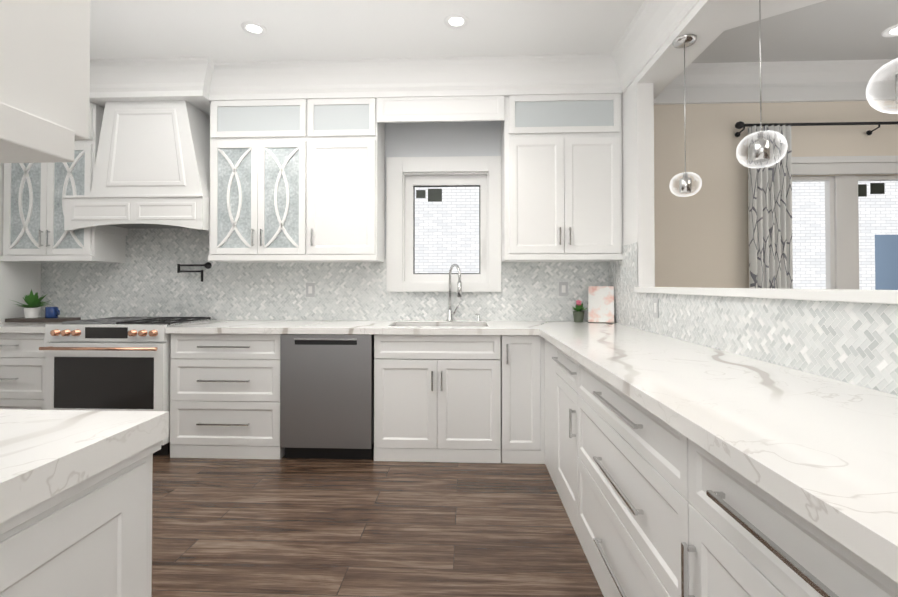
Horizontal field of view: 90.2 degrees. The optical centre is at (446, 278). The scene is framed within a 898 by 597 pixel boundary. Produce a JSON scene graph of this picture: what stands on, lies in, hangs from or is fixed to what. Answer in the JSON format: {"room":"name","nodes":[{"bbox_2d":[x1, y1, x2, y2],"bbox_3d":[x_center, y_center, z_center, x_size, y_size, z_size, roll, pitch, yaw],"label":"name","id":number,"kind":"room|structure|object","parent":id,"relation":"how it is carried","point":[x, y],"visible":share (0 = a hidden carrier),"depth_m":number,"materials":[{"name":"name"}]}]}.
{"room":"kitchen","nodes":[
{"label":"kitchen","id":0,"kind":"room"},
{"bbox_2d":[0,163,39,322],"bbox_3d":[-3.688,-0.315,0.893,0.150,3.080,5.880,0,-1,2],"label":"wall","id":1,"kind":"structure","parent":0,"point":[17,279],"depth_m":3.61,"materials":[{"name":"white paint"}]},
{"bbox_2d":[40,121,500,308],"bbox_3d":[0.908,-0.278,3.740,9.094,3.080,0.150,0,-1,2],"label":"wall","id":2,"kind":"structure","parent":0,"point":[466,138],"depth_m":3.72,"materials":[{"name":"white paint"}]},
{"bbox_2d":[0,101,125,262],"bbox_3d":[-3.121,-0.769,3.652,0.744,1.264,0.371,0,-1,2],"label":"upper cabinet","id":3,"kind":"object","parent":2,"relation":"attached to","point":[34,231],"visible":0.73,"depth_m":3.50,"materials":[{"name":"white wood"}]},
{"bbox_2d":[63,96,209,235],"bbox_3d":[-2.385,-0.987,3.598,1.096,1.233,0.416,0,-1,2],"label":"range hood","id":4,"kind":"object","parent":2,"relation":"attached to","point":[152,167],"visible":0.81,"depth_m":3.43,"materials":[{"name":"white wood"}]},
{"bbox_2d":[208,99,319,262],"bbox_3d":[-1.448,-0.770,3.597,0.767,1.264,0.341,0,-1,2],"label":"upper cabinet","id":5,"kind":"object","parent":2,"relation":"attached to","point":[297,180],"depth_m":3.43,"materials":[{"name":"white wood"}]},
{"bbox_2d":[40,228,607,320],"bbox_3d":[-1.090,-0.163,3.742,4.800,1.050,0.002,0,-1,2],"label":"tile backsplash","id":6,"kind":"structure","parent":2,"relation":"attached to","point":[148,283],"depth_m":3.76,"materials":[{"name":"grey tile"}]},
{"bbox_2d":[177,262,211,281],"bbox_3d":[-2.120,-0.058,3.753,0.264,0.164,0.061,0,-1,2],"label":"pot filler","id":7,"kind":"object","parent":6,"relation":"attached to","point":[207,265],"visible":1,"depth_m":3.73,"materials":[{"name":"black metal"}]},
{"bbox_2d":[306,283,314,296],"bbox_3d":[-1.142,0.093,3.738,0.072,0.116,0.006,0,-1,2],"label":"electrical outlet plate","id":8,"kind":"object","parent":6,"relation":"attached to","point":[310,289],"visible":1,"depth_m":3.73,"materials":[{"name":"grey plastic"}]},
{"bbox_2d":[559,282,567,295],"bbox_3d":[0.951,0.083,3.650,0.072,0.116,0.006,0,-1,2],"label":"electrical outlet plate","id":9,"kind":"object","parent":6,"relation":"attached to","point":[563,288],"visible":1,"depth_m":3.65,"materials":[{"name":"grey plastic"}]},
{"bbox_2d":[308,98,384,262],"bbox_3d":[-0.823,-0.770,3.571,0.599,1.264,0.341,0,-1,2],"label":"upper cabinet","id":10,"kind":"object","parent":2,"relation":"attached to","point":[346,141],"depth_m":3.41,"materials":[{"name":"white wood"}]},
{"bbox_2d":[386,156,500,291],"bbox_3d":[-0.025,-0.449,3.751,0.946,1.114,0.172,0,-1,2],"label":"window","id":11,"kind":"structure","parent":2,"relation":"in","point":[405,177],"depth_m":3.69,"materials":[{"name":"white wood"}]},
{"bbox_2d":[89,0,897,104],"bbox_3d":[0.780,-1.550,0.717,8.794,0.375,5.935,0,-1,2],"label":"crown molding","id":12,"kind":"structure","parent":2,"relation":"attached to","point":[652,27],"depth_m":3.35,"materials":[{"name":"white"}]},
{"bbox_2d":[501,93,622,261],"bbox_3d":[0.875,-0.771,3.484,0.872,1.264,0.371,0,-1,2],"label":"upper cabinet","id":13,"kind":"object","parent":2,"relation":"attached to","point":[561,177],"visible":0.98,"depth_m":3.33,"materials":[{"name":"white wood"}]},
{"bbox_2d":[377,96,503,122],"bbox_3d":[-0.049,-1.297,3.384,0.963,0.214,0.020,0,-1,2],"label":"panel","id":14,"kind":"object","parent":13,"relation":"attached to","point":[439,109],"visible":0.83,"depth_m":3.38,"materials":[{"name":"white wood"}]},
{"bbox_2d":[151,454,603,596],"bbox_3d":[0.780,1.252,0.681,9.194,0.060,6.335,0,-1,2],"label":"floor","id":15,"kind":"structure","parent":0,"point":[283,526],"depth_m":2.20,"materials":[{"name":"brown wood"}]},
{"bbox_2d":[0,333,49,409],"bbox_3d":[-3.155,0.823,3.503,0.687,0.872,0.630,0,-1,2],"label":"base cabinet","id":16,"kind":"object","parent":15,"relation":"on","point":[22,363],"depth_m":3.19,"materials":[{"name":"white wood"}]},
{"bbox_2d":[0,319,86,332],"bbox_3d":[-3.156,0.364,3.492,0.687,0.042,0.658,0,-1,2],"label":"countertop","id":17,"kind":"structure","parent":16,"relation":"on","point":[22,327],"depth_m":3.16,"materials":[{"name":"stone"}]},
{"bbox_2d":[5,317,80,321],"bbox_3d":[-3.249,0.330,3.603,0.473,0.028,0.170,0,-1,2],"label":"board","id":18,"kind":"object","parent":17,"relation":"on","point":[44,319],"visible":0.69,"depth_m":3.53,"materials":[{"name":"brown wood"}]},
{"bbox_2d":[12,289,50,317],"bbox_3d":[-3.344,0.199,3.627,0.234,0.234,0.285,0,-1,2],"label":"plant pot","id":19,"kind":"object","parent":18,"relation":"on","point":[31,309],"visible":1,"depth_m":3.59,"materials":[{"name":"white"}]},
{"bbox_2d":[45,307,59,317],"bbox_3d":[-3.165,0.272,3.595,0.106,0.088,0.080,0,-1,2],"label":"mug","id":20,"kind":"object","parent":18,"relation":"on","point":[52,312],"visible":1,"depth_m":3.57,"materials":[{"name":"blue ceramic"}]},
{"bbox_2d":[0,441,160,596],"bbox_3d":[-1.701,0.782,-0.328,1.954,0.854,2.817,0,-1,2],"label":"kitchen island","id":21,"kind":"object","parent":15,"relation":"on","point":[91,536],"visible":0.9,"depth_m":0.85,"materials":[{"name":"white wood"}]},
{"bbox_2d":[0,409,168,522],"bbox_3d":[-1.716,0.324,-0.337,2.005,0.060,2.867,0,-1,2],"label":"island countertop","id":22,"kind":"structure","parent":21,"relation":"on","point":[45,455],"depth_m":0.86,"materials":[{"name":"stone"}]},
{"bbox_2d":[39,317,216,454],"bbox_3d":[-2.380,0.786,3.416,0.855,0.944,0.725,0,-1,2],"label":"range cooker","id":23,"kind":"object","parent":15,"relation":"on","point":[114,364],"visible":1,"depth_m":3.12,"materials":[{"name":"white metal"}]},
{"bbox_2d":[170,333,284,458],"bbox_3d":[-1.536,0.822,3.435,0.787,0.872,0.630,0,-1,2],"label":"base cabinet","id":24,"kind":"object","parent":15,"relation":"on","point":[225,388],"depth_m":3.12,"materials":[{"name":"white wood"}]},
{"bbox_2d":[280,334,374,458],"bbox_3d":[-0.820,0.823,3.356,0.632,0.868,0.596,0,-1,2],"label":"dishwasher","id":25,"kind":"object","parent":15,"relation":"on","point":[326,396],"visible":0.92,"depth_m":3.07,"materials":[{"name":"silver metal"}]},
{"bbox_2d":[374,349,503,462],"bbox_3d":[-0.055,0.927,3.371,0.870,0.660,0.630,0,-1,2],"label":"base cabinet","id":26,"kind":"object","parent":15,"relation":"on","point":[463,398],"depth_m":3.06,"materials":[{"name":"white wood"}]},
{"bbox_2d":[492,335,544,463],"bbox_3d":[0.539,0.821,3.347,0.307,0.872,0.630,0,-1,2],"label":"base cabinet","id":27,"kind":"object","parent":15,"relation":"on","point":[522,357],"depth_m":3.04,"materials":[{"name":"white wood"}]},
{"bbox_2d":[166,320,537,334],"bbox_3d":[-0.656,0.363,3.387,2.580,0.042,0.658,0,-1,2],"label":"countertop","id":28,"kind":"structure","parent":27,"relation":"on","point":[216,326],"depth_m":3.11,"materials":[{"name":"stone"}]},
{"bbox_2d":[447,264,461,320],"bbox_3d":[0.057,0.111,3.564,0.125,0.465,0.195,0,-1,2],"label":"faucet","id":29,"kind":"object","parent":28,"relation":"on","point":[459,294],"visible":1,"depth_m":3.61,"materials":[{"name":"silver metal"}]},
{"bbox_2d":[545,340,552,480],"bbox_3d":[0.968,0.814,2.824,0.630,0.872,0.382,0,-1,2],"label":"base cabinet","id":30,"kind":"object","parent":15,"relation":"on","point":[548,346],"depth_m":2.85,"materials":[{"name":"white wood"}]},
{"bbox_2d":[530,321,897,582],"bbox_3d":[0.856,0.329,0.691,0.668,0.042,5.918,0,-1,2],"label":"countertop","id":31,"kind":"structure","parent":30,"relation":"on","point":[819,452],"depth_m":1.00,"materials":[{"name":"stone"}]},
{"bbox_2d":[573,300,587,321],"bbox_3d":[1.057,0.256,3.564,0.139,0.177,0.106,0,-1,2],"label":"flower pot","id":32,"kind":"object","parent":31,"relation":"on","point":[578,314],"visible":1,"depth_m":3.53,"materials":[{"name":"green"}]},
{"bbox_2d":[588,286,613,322],"bbox_3d":[1.208,0.200,3.502,0.190,0.282,0.080,0,-1,20],"label":"cookbook","id":33,"kind":"object","parent":31,"relation":"on","point":[600,304],"visible":1,"depth_m":3.49,"materials":[{"name":"paper"}]},
{"bbox_2d":[553,345,572,525],"bbox_3d":[0.949,0.808,2.379,0.630,0.872,0.510,0,-1,2],"label":"base cabinet","id":34,"kind":"object","parent":15,"relation":"on","point":[562,363],"depth_m":2.45,"materials":[{"name":"white wood"}]},
{"bbox_2d":[573,359,680,596],"bbox_3d":[0.916,0.798,1.590,0.630,0.872,1.069,0,-1,2],"label":"base cabinet","id":35,"kind":"object","parent":15,"relation":"on","point":[654,505],"depth_m":1.51,"materials":[{"name":"white wood"}]},
{"bbox_2d":[677,431,897,596],"bbox_3d":[0.878,0.786,0.686,0.630,0.872,0.740,0,-1,2],"label":"base cabinet","id":36,"kind":"object","parent":15,"relation":"on","point":[738,540],"depth_m":0.84,"materials":[{"name":"white wood"}]},
{"bbox_2d":[90,0,897,62],"bbox_3d":[0.780,-1.750,0.720,9.194,0.215,6.335,0,-1,2],"label":"ceiling","id":37,"kind":"structure","parent":0,"point":[826,30],"depth_m":2.95,"materials":[{"name":"white paint"}]},
{"bbox_2d":[0,0,89,162],"bbox_3d":[-1.619,-0.947,-0.606,1.722,1.422,3.095,0,-1,2],"label":"upper cabinet","id":38,"kind":"object","parent":37,"relation":"attached to","point":[44,75],"depth_m":0.80,"materials":[{"name":"white wood"}]},
{"bbox_2d":[241,21,266,35],"bbox_3d":[-1.242,-1.610,2.882,0.156,0.008,0.156,0,-1,2],"label":"recessed light","id":39,"kind":"object","parent":37,"relation":"in","point":[252,28],"visible":1,"depth_m":2.88,"materials":[{"name":"white plastic"}]},
{"bbox_2d":[444,13,468,28],"bbox_3d":[0.059,-1.611,2.802,0.156,0.008,0.156,0,-1,2],"label":"recessed light","id":40,"kind":"object","parent":37,"relation":"in","point":[455,21],"visible":1,"depth_m":2.79,"materials":[{"name":"white"}]},
{"bbox_2d":[622,0,818,99],"bbox_3d":[3.185,-1.551,0.615,3.980,0.374,5.933,0,-1,2],"label":"soffit beam","id":41,"kind":"structure","parent":37,"relation":"attached to","point":[705,22],"depth_m":2.38,"materials":[{"name":"white paint"}]},
{"bbox_2d":[670,34,701,196],"bbox_3d":[1.333,-0.900,2.505,0.160,0.878,0.160,0,-1,2],"label":"pendant light","id":42,"kind":"object","parent":41,"relation":"hanging from","point":[684,42],"visible":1,"depth_m":2.49,"materials":[{"name":"clear glass"}]},
{"bbox_2d":[736,0,787,167],"bbox_3d":[1.306,-0.905,1.864,0.176,0.883,0.176,0,-1,2],"label":"pendant light","id":43,"kind":"object","parent":41,"relation":"hanging from","point":[761,149],"visible":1,"depth_m":1.85,"materials":[{"name":"clear glass"}]},
{"bbox_2d":[866,58,897,113],"bbox_3d":[1.280,-0.910,1.240,0.180,0.890,0.180,0,-1,2],"label":"pendant light","id":44,"kind":"object","parent":41,"relation":"hanging from","point":[896,91],"visible":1,"depth_m":1.27,"materials":[{"name":"clear glass"}]},
{"bbox_2d":[881,24,897,36],"bbox_3d":[2.435,-1.336,2.396,0.156,0.008,0.156,0,-1,2],"label":"recessed light","id":45,"kind":"object","parent":37,"relation":"attached to","point":[893,30],"visible":1,"depth_m":2.42,"materials":[{"name":"white plastic"}]},
{"bbox_2d":[622,83,897,303],"bbox_3d":[1.252,-0.071,0.681,0.110,2.585,5.880,0,-1,2],"label":"wall","id":46,"kind":"structure","parent":0,"point":[699,238],"depth_m":3.61,"materials":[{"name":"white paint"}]},
{"bbox_2d":[608,242,897,395],"bbox_3d":[1.191,0.022,0.677,0.002,0.600,5.929,0,-1,2],"label":"tile backsplash","id":47,"kind":"structure","parent":46,"relation":"attached to","point":[854,343],"depth_m":1.65,"materials":[{"name":"white tile"}]},
{"bbox_2d":[653,298,658,317],"bbox_3d":[1.274,0.178,2.730,0.006,0.116,0.072,0,-1,2],"label":"electrical outlet plate","id":48,"kind":"object","parent":47,"relation":"attached to","point":[656,307],"visible":1,"depth_m":2.71,"materials":[{"name":"grey plastic"}]},
{"bbox_2d":[634,287,897,303],"bbox_3d":[1.239,0.039,0.374,0.170,0.036,5.309,0,-1,2],"label":"sill","id":49,"kind":"structure","parent":46,"relation":"attached to","point":[867,296],"depth_m":1.55,"materials":[{"name":"white"}]},
{"bbox_2d":[735,121,897,136],"bbox_3d":[3.624,-1.183,3.473,2.744,0.094,0.121,0,-1,2],"label":"curtain rod","id":50,"kind":"object","parent":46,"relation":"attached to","point":[740,125],"visible":1,"depth_m":3.47,"materials":[{"name":"black metal"}]},
{"bbox_2d":[747,125,792,288],"bbox_3d":[2.514,0.025,3.474,0.308,2.427,0.070,0,-1,2],"label":"curtain","id":51,"kind":"object","parent":50,"relation":"hanging from","point":[770,226],"visible":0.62,"depth_m":3.47,"materials":[{"name":"fabric"}]},
{"bbox_2d":[792,156,897,289],"bbox_3d":[3.380,-0.322,3.582,1.509,1.292,0.160,0,-1,2],"label":"window","id":52,"kind":"structure","parent":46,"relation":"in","point":[844,190],"depth_m":3.59,"materials":[{"name":"white wood"}]},
{"label":"outside","id":53,"kind":"structure","parent":0,"visible":0},
{"bbox_2d":[415,181,874,289],"bbox_3d":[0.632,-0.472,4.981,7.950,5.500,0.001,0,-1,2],"label":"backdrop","id":54,"kind":"structure","parent":53,"point":[446,232],"depth_m":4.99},
{"bbox_2d":[874,181,897,289],"bbox_3d":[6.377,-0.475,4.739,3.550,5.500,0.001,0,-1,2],"label":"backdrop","id":55,"kind":"structure","parent":53,"point":[886,235],"depth_m":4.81,"materials":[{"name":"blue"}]}
]}

